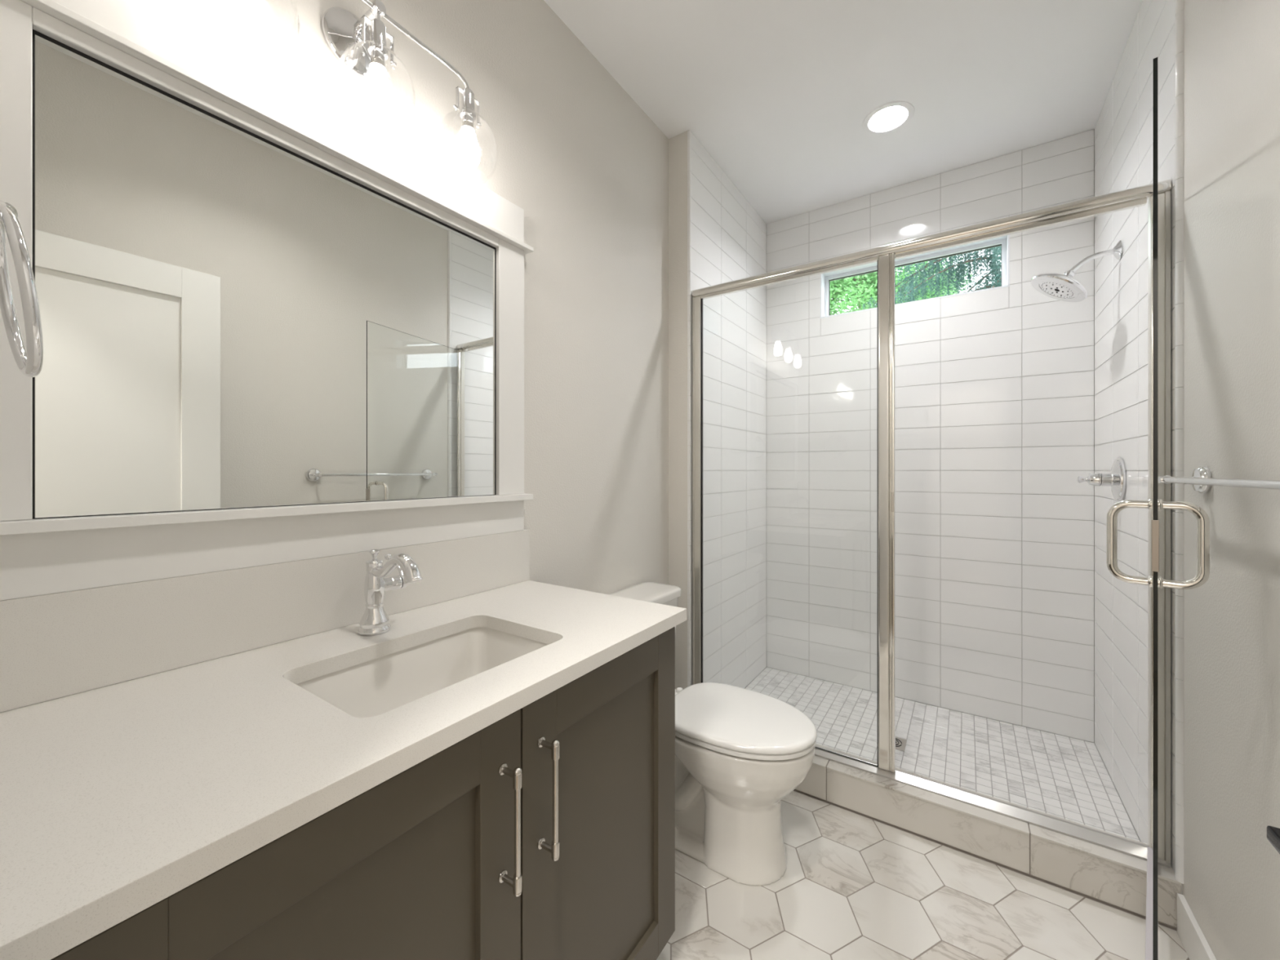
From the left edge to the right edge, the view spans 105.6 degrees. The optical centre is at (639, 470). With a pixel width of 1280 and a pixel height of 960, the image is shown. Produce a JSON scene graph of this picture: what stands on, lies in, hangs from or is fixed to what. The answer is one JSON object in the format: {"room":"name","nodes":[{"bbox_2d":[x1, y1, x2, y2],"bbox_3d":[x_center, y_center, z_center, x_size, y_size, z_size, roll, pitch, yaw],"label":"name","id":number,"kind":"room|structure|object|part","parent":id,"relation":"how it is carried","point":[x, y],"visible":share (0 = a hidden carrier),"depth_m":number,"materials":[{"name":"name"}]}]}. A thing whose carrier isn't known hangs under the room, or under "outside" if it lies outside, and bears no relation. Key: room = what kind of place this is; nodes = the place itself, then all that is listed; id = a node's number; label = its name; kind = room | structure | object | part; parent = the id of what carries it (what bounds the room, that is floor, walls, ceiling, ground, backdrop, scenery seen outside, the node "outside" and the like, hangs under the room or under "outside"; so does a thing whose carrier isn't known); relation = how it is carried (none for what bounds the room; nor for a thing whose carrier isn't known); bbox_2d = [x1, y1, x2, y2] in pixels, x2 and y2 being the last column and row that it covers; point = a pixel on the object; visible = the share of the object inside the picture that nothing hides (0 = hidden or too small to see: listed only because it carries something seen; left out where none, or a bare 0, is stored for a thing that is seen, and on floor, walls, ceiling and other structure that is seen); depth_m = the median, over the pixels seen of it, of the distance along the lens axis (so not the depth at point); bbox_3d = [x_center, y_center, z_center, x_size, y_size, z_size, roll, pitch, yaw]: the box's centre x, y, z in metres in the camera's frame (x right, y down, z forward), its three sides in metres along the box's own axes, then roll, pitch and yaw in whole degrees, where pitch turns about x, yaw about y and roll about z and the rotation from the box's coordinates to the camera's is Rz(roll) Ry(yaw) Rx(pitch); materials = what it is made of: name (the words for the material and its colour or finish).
{"room":"bathroom","nodes":[
{"label":"bathroom","id":0,"kind":"room"},
{"bbox_2d":[168,0,668,594],"bbox_3d":[-0.487,-0.143,1.409,0.120,2.740,2.034,0,0,34],"label":"wall","id":1,"kind":"structure","parent":0,"point":[587,168],"depth_m":1.64,"materials":[{"name":"white paint"}]},
{"bbox_2d":[0,528,528,712],"bbox_3d":[-0.637,0.258,1.059,0.018,0.155,1.044,0,0,34],"label":"backsplash","id":2,"kind":"structure","parent":1,"relation":"attached to","point":[53,646],"depth_m":0.85,"materials":[{"name":"white stone"}]},
{"bbox_2d":[0,0,533,600],"bbox_3d":[-0.627,-0.302,1.052,0.045,0.965,1.041,0,0,34],"label":"wall mirror","id":3,"kind":"object","parent":1,"relation":"attached to","point":[276,327],"visible":0.97,"depth_m":0.88,"materials":[{"name":"white mirror"}]},
{"bbox_3d":[-0.644,-0.651,1.048,0.021,0.025,0.835,0,0,34],"label":"frame rail","id":4,"kind":"part","parent":3,"relation":"part of","materials":[{"name":"white paint"}]},
{"bbox_2d":[194,0,498,186],"bbox_3d":[-0.562,-0.867,1.027,0.180,0.278,0.588,0,0,34],"label":"vanity light","id":5,"kind":"object","parent":1,"relation":"attached to","point":[362,51],"visible":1,"depth_m":1.03,"materials":[{"name":"silver metal"}]},
{"bbox_3d":[-0.671,-0.809,0.834,0.146,0.163,0.146,0,0,34],"label":"glass globe","id":6,"kind":"part","parent":5,"relation":"part of"},
{"bbox_2d":[226,0,269,41],"bbox_3d":[-0.671,-0.841,0.834,0.057,0.191,0.081,0,0,34],"label":"bulb","id":7,"kind":"object","parent":5,"relation":"attached to","point":[250,18],"depth_m":0.82,"materials":[{"name":"white glass"}]},
{"bbox_3d":[-0.625,-0.943,1.069,0.030,0.126,0.126,0,0,34],"label":"plate","id":8,"kind":"part","parent":5,"relation":"part of","materials":[{"name":"silver metal"}]},
{"bbox_3d":[-0.582,-0.966,1.040,0.104,0.026,0.026,0,0,34],"label":"mount arm","id":9,"kind":"part","parent":5,"relation":"part of","materials":[{"name":"silver metal"}]},
{"bbox_3d":[-0.548,-0.809,1.017,0.146,0.163,0.146,0,0,34],"label":"glass globe","id":10,"kind":"part","parent":5,"relation":"part of"},
{"bbox_2d":[357,13,396,117],"bbox_3d":[-0.548,-0.856,1.017,0.057,0.220,0.081,0,0,34],"label":"bulb","id":11,"kind":"object","parent":5,"relation":"attached to","point":[377,94],"depth_m":1.00,"materials":[{"name":"white glass"}]},
{"bbox_2d":[453,85,481,170],"bbox_3d":[-0.425,-0.841,1.200,0.057,0.191,0.081,0,0,34],"label":"bulb","id":12,"kind":"object","parent":5,"relation":"attached to","point":[467,149],"depth_m":1.19,"materials":[{"name":"white glass"}]},
{"bbox_3d":[-0.425,-0.809,1.200,0.146,0.163,0.146,0,0,34],"label":"glass globe","id":13,"kind":"part","parent":5,"relation":"part of"},
{"bbox_2d":[668,129,766,688],"bbox_3d":[0.407,-0.143,2.639,0.232,2.740,1.008,0,0,34],"label":"wall","id":14,"kind":"structure","parent":0,"point":[716,237],"depth_m":2.40,"materials":[{"name":"white tile"}]},
{"bbox_2d":[543,0,1142,223],"bbox_3d":[0.548,-1.563,1.402,1.846,0.100,3.179,0,0,34],"label":"ceiling","id":15,"kind":"structure","parent":0,"point":[780,94],"depth_m":1.85,"materials":[{"name":"white paint"}]},
{"bbox_2d":[862,101,914,135],"bbox_3d":[1.066,-1.540,2.091,0.200,0.062,0.200,0,0,34],"label":"recessed light","id":16,"kind":"object","parent":15,"relation":"in","point":[888,117],"visible":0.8,"depth_m":2.13,"materials":[{"name":"white paint"}]},
{"bbox_2d":[656,666,1189,959],"bbox_3d":[0.510,1.246,1.343,1.609,0.081,3.039,0,0,34],"label":"floor","id":17,"kind":"structure","parent":0,"point":[853,886],"depth_m":1.45,"materials":[{"name":"tile"}]},
{"bbox_2d":[50,626,675,959],"bbox_3d":[-0.408,0.795,0.891,0.582,0.862,1.020,0,0,34],"label":"vanity cabinet","id":18,"kind":"object","parent":17,"relation":"on","point":[547,831],"visible":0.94,"depth_m":0.72,"materials":[{"name":"brown paint"}]},
{"bbox_3d":[-0.332,0.745,0.573,0.019,0.734,0.486,0,0,34],"label":"cabinet door","id":19,"kind":"part","parent":18,"relation":"part of","materials":[{"name":"brown paint"}]},
{"bbox_2d":[0,528,686,959],"bbox_3d":[-0.411,0.272,0.907,0.563,0.183,1.044,0,0,34],"label":"countertop","id":20,"kind":"structure","parent":18,"relation":"on","point":[156,735],"depth_m":0.68,"materials":[{"name":"white stone"}]},
{"bbox_2d":[358,548,422,635],"bbox_3d":[-0.502,0.249,1.006,0.220,0.172,0.103,0,0,34],"label":"faucet","id":21,"kind":"object","parent":20,"relation":"on","point":[375,620],"visible":1,"depth_m":1.00,"materials":[{"name":"silver metal"}]},
{"bbox_3d":[-0.552,0.223,1.060,0.076,0.072,0.069,0,0,34],"label":"lever handle","id":22,"kind":"part","parent":21,"relation":"part of","materials":[{"name":"silver metal"}]},
{"bbox_3d":[-0.499,0.192,0.979,0.185,0.059,0.034,0,0,34],"label":"spout","id":23,"kind":"part","parent":21,"relation":"part of","materials":[{"name":"silver metal"}]},
{"bbox_2d":[296,626,548,717],"bbox_3d":[-0.373,0.436,0.896,0.311,0.143,0.438,0,0,34],"label":"undermount sink","id":24,"kind":"object","parent":20,"relation":"in","point":[376,686],"visible":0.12,"depth_m":1.00,"materials":[{"name":"white ceramic"}]},
{"bbox_3d":[-0.192,0.534,0.727,0.041,0.188,0.016,0,0,34],"label":"bar handle","id":25,"kind":"part","parent":18,"relation":"part of","materials":[{"name":"silver metal"}]},
{"bbox_3d":[-0.148,0.532,0.793,0.041,0.194,0.016,0,0,34],"label":"bar handle","id":26,"kind":"part","parent":18,"relation":"part of","materials":[{"name":"silver metal"}]},
{"bbox_3d":[-0.059,0.745,0.979,0.019,0.734,0.486,0,0,34],"label":"cabinet door","id":27,"kind":"part","parent":18,"relation":"part of","materials":[{"name":"brown paint"}]},
{"bbox_2d":[608,582,817,885],"bbox_3d":[0.204,0.845,1.644,0.755,0.762,0.488,0,0,34],"label":"toilet","id":28,"kind":"object","parent":17,"relation":"on","point":[740,751],"visible":0.73,"depth_m":1.47,"materials":[{"name":"white ceramic"}]},
{"bbox_3d":[-0.033,0.483,1.803,0.183,0.038,0.488,0,0,34],"label":"tank lid","id":29,"kind":"part","parent":28,"relation":"part of","materials":[{"name":"white ceramic"}]},
{"bbox_3d":[-0.034,0.663,1.804,0.162,0.318,0.464,0,0,34],"label":"tank","id":30,"kind":"part","parent":28,"relation":"part of","materials":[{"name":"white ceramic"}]},
{"bbox_3d":[0.220,1.027,1.633,0.707,0.400,0.361,0,0,34],"label":"bowl","id":31,"kind":"part","parent":28,"relation":"part of","materials":[{"name":"white ceramic"}]},
{"bbox_3d":[0.298,0.811,1.580,0.522,0.015,0.367,0,0,34],"label":"seat","id":32,"kind":"part","parent":28,"relation":"part of","materials":[{"name":"white plastic"}]},
{"bbox_3d":[0.319,0.790,1.567,0.478,0.025,0.372,0,0,34],"label":"seat lid","id":33,"kind":"part","parent":28,"relation":"part of","materials":[{"name":"white plastic"}]},
{"bbox_2d":[876,737,906,751],"bbox_3d":[1.118,1.204,2.158,0.108,0.004,0.108,0,0,34],"label":"shower drain","id":34,"kind":"object","parent":17,"relation":"on","point":[900,743],"visible":0.32,"depth_m":2.14,"materials":[{"name":"silver metal"}]},
{"bbox_2d":[766,128,1094,742],"bbox_3d":[1.436,-0.143,2.630,1.729,2.740,0.150,0,0,34],"label":"wall","id":35,"kind":"structure","parent":0,"point":[995,388],"depth_m":2.45,"materials":[{"name":"white tile"}]},
{"bbox_2d":[820,235,1009,318],"bbox_3d":[1.444,-1.014,2.625,0.871,0.273,0.151,0,0,34],"label":"window","id":36,"kind":"structure","parent":35,"relation":"in","point":[1003,241],"depth_m":2.57,"materials":[{"name":"white plastic"}]},
{"bbox_2d":[794,743,1182,928],"bbox_3d":[0.849,1.160,1.769,1.512,0.133,0.140,0,0,34],"label":"shower curb","id":37,"kind":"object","parent":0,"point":[1112,877],"depth_m":1.51,"materials":[{"name":"stone"}]},
{"bbox_2d":[691,57,1209,959],"bbox_3d":[0.676,0.143,1.501,1.487,1.901,0.699,0,0,34],"label":"shower enclosure","id":38,"kind":"object","parent":37,"relation":"on","point":[1159,504],"visible":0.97,"depth_m":1.42,"materials":[{"name":"silver metal"}]},
{"bbox_3d":[0.570,0.154,1.963,0.720,1.840,0.006,0,0,34],"label":"fixed panel","id":39,"kind":"part","parent":38,"relation":"part of","materials":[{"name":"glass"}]},
{"bbox_3d":[0.887,0.150,1.749,0.054,1.846,0.032,0,0,34],"label":"post","id":40,"kind":"part","parent":38,"relation":"part of","materials":[{"name":"silver metal"}]},
{"bbox_3d":[0.897,0.112,1.724,0.008,0.070,0.003,0,0,34],"label":"strike plate","id":41,"kind":"part","parent":38,"relation":"part of","materials":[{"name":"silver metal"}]},
{"bbox_3d":[0.857,-0.782,1.769,1.486,0.050,0.040,0,0,34],"label":"header rail","id":42,"kind":"part","parent":38,"relation":"part of","materials":[{"name":"silver metal"}]},
{"bbox_3d":[0.973,0.141,0.967,0.022,0.172,0.066,0,0,-43],"label":"pull handle","id":43,"kind":"part","parent":38,"relation":"part of","materials":[{"name":"silver metal"}]},
{"bbox_3d":[1.191,0.152,1.124,0.657,1.829,0.006,0,0,-43],"label":"glass door","id":44,"kind":"part","parent":38,"relation":"part of","materials":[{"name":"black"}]},
{"bbox_3d":[1.433,0.159,1.353,0.016,1.835,0.012,0,0,-43],"label":"hinge rail","id":45,"kind":"part","parent":38,"relation":"part of","materials":[{"name":"silver metal"}]},
{"bbox_3d":[1.022,0.141,0.915,0.022,0.172,0.066,0,0,-43],"label":"pull handle","id":46,"kind":"part","parent":38,"relation":"part of","materials":[{"name":"silver metal"}]},
{"bbox_2d":[1094,0,1279,959],"bbox_3d":[1.259,-0.143,0.924,0.133,2.740,3.179,0,0,34],"label":"wall","id":47,"kind":"structure","parent":0,"point":[1219,60],"depth_m":1.17,"materials":[{"name":"white paint"}]},
{"bbox_2d":[1031,240,1123,302],"bbox_3d":[1.655,-0.746,1.853,0.256,0.195,0.192,0,0,34],"label":"showerhead","id":48,"kind":"object","parent":47,"relation":"attached to","point":[1063,287],"visible":1,"depth_m":1.84,"materials":[{"name":"silver metal"}]},
{"bbox_3d":[1.702,-0.784,1.827,0.144,0.069,0.019,0,0,34],"label":"shower arm","id":49,"kind":"part","parent":48,"relation":"part of","materials":[{"name":"silver metal"}]},
{"bbox_2d":[1077,457,1126,502],"bbox_3d":[1.716,0.035,1.820,0.119,0.168,0.168,0,0,34],"label":"shower valve","id":50,"kind":"object","parent":47,"relation":"attached to","point":[1117,479],"visible":0.98,"depth_m":1.78,"materials":[{"name":"silver metal"}]},
{"bbox_3d":[1.704,0.035,1.851,0.064,0.050,0.088,0,0,34],"label":"valve handle","id":51,"kind":"part","parent":50,"relation":"part of","materials":[{"name":"silver metal"}]},
{"bbox_2d":[1177,893,1216,959],"bbox_3d":[0.916,1.174,0.522,0.013,0.105,1.848,0,0,34],"label":"baseboard","id":52,"kind":"structure","parent":47,"relation":"attached to","point":[1191,935],"depth_m":1.22,"materials":[{"name":"white paint"}]},
{"bbox_2d":[1157,466,1279,493],"bbox_3d":[1.151,0.023,0.931,0.079,0.066,0.680,0,0,34],"label":"towel bar","id":53,"kind":"object","parent":47,"relation":"attached to","point":[1202,481],"visible":1,"depth_m":0.99,"materials":[{"name":"silver metal"}]},
{"bbox_3d":[1.323,0.023,1.186,0.079,0.066,0.066,0,0,34],"label":"mounting post","id":54,"kind":"part","parent":53,"relation":"part of","materials":[{"name":"silver metal"}]},
{"bbox_3d":[1.128,0.023,0.946,0.017,0.017,0.670,0,0,34],"label":"rail","id":55,"kind":"part","parent":53,"relation":"part of","materials":[{"name":"silver metal"}]},
{"bbox_2d":[1266,825,1279,853],"bbox_3d":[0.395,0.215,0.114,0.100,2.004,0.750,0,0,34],"label":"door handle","id":56,"kind":"structure","parent":47,"relation":"in","point":[1273,833],"depth_m":0.41,"materials":[{"name":"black metal"}]},
{"bbox_3d":[-0.305,-0.143,0.133,1.846,2.740,0.120,0,0,34],"label":"wall","id":57,"kind":"structure","parent":0,"visible":0},
{"bbox_2d":[0,200,43,377],"bbox_3d":[-0.652,-0.194,0.482,0.170,0.192,0.072,0,0,34],"label":"towel ring","id":58,"kind":"object","parent":57,"relation":"attached to","point":[29,362],"visible":1,"depth_m":0.47,"materials":[{"name":"silver metal"}]},
{"bbox_3d":[-0.646,-0.262,0.492,0.020,0.020,0.019,0,0,34],"label":"post","id":59,"kind":"part","parent":58,"relation":"part of","materials":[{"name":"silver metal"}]},
{"label":"outside","id":60,"kind":"structure","parent":0,"visible":0},
{"bbox_3d":[5.251,1.677,8.043,18.000,0.100,12.791,0,0,34],"label":"ground","id":61,"kind":"structure","parent":60,"visible":0},
{"bbox_2d":[830,254,976,315],"bbox_3d":[5.220,-2.553,10.537,4.837,8.388,5.425,0,0,42],"label":"leafy tree","id":62,"kind":"object","parent":61,"relation":"on","point":[864,286],"visible":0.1,"depth_m":9.63,"materials":[{"name":"green plant"}]},
{"bbox_2d":[862,245,1000,308],"bbox_3d":[4.323,-1.774,5.259,3.866,6.800,3.865,0,0,39],"label":"cedar tree","id":63,"kind":"object","parent":61,"relation":"on","point":[994,269],"visible":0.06,"depth_m":5.25,"materials":[{"name":"green plant"}]}
]}

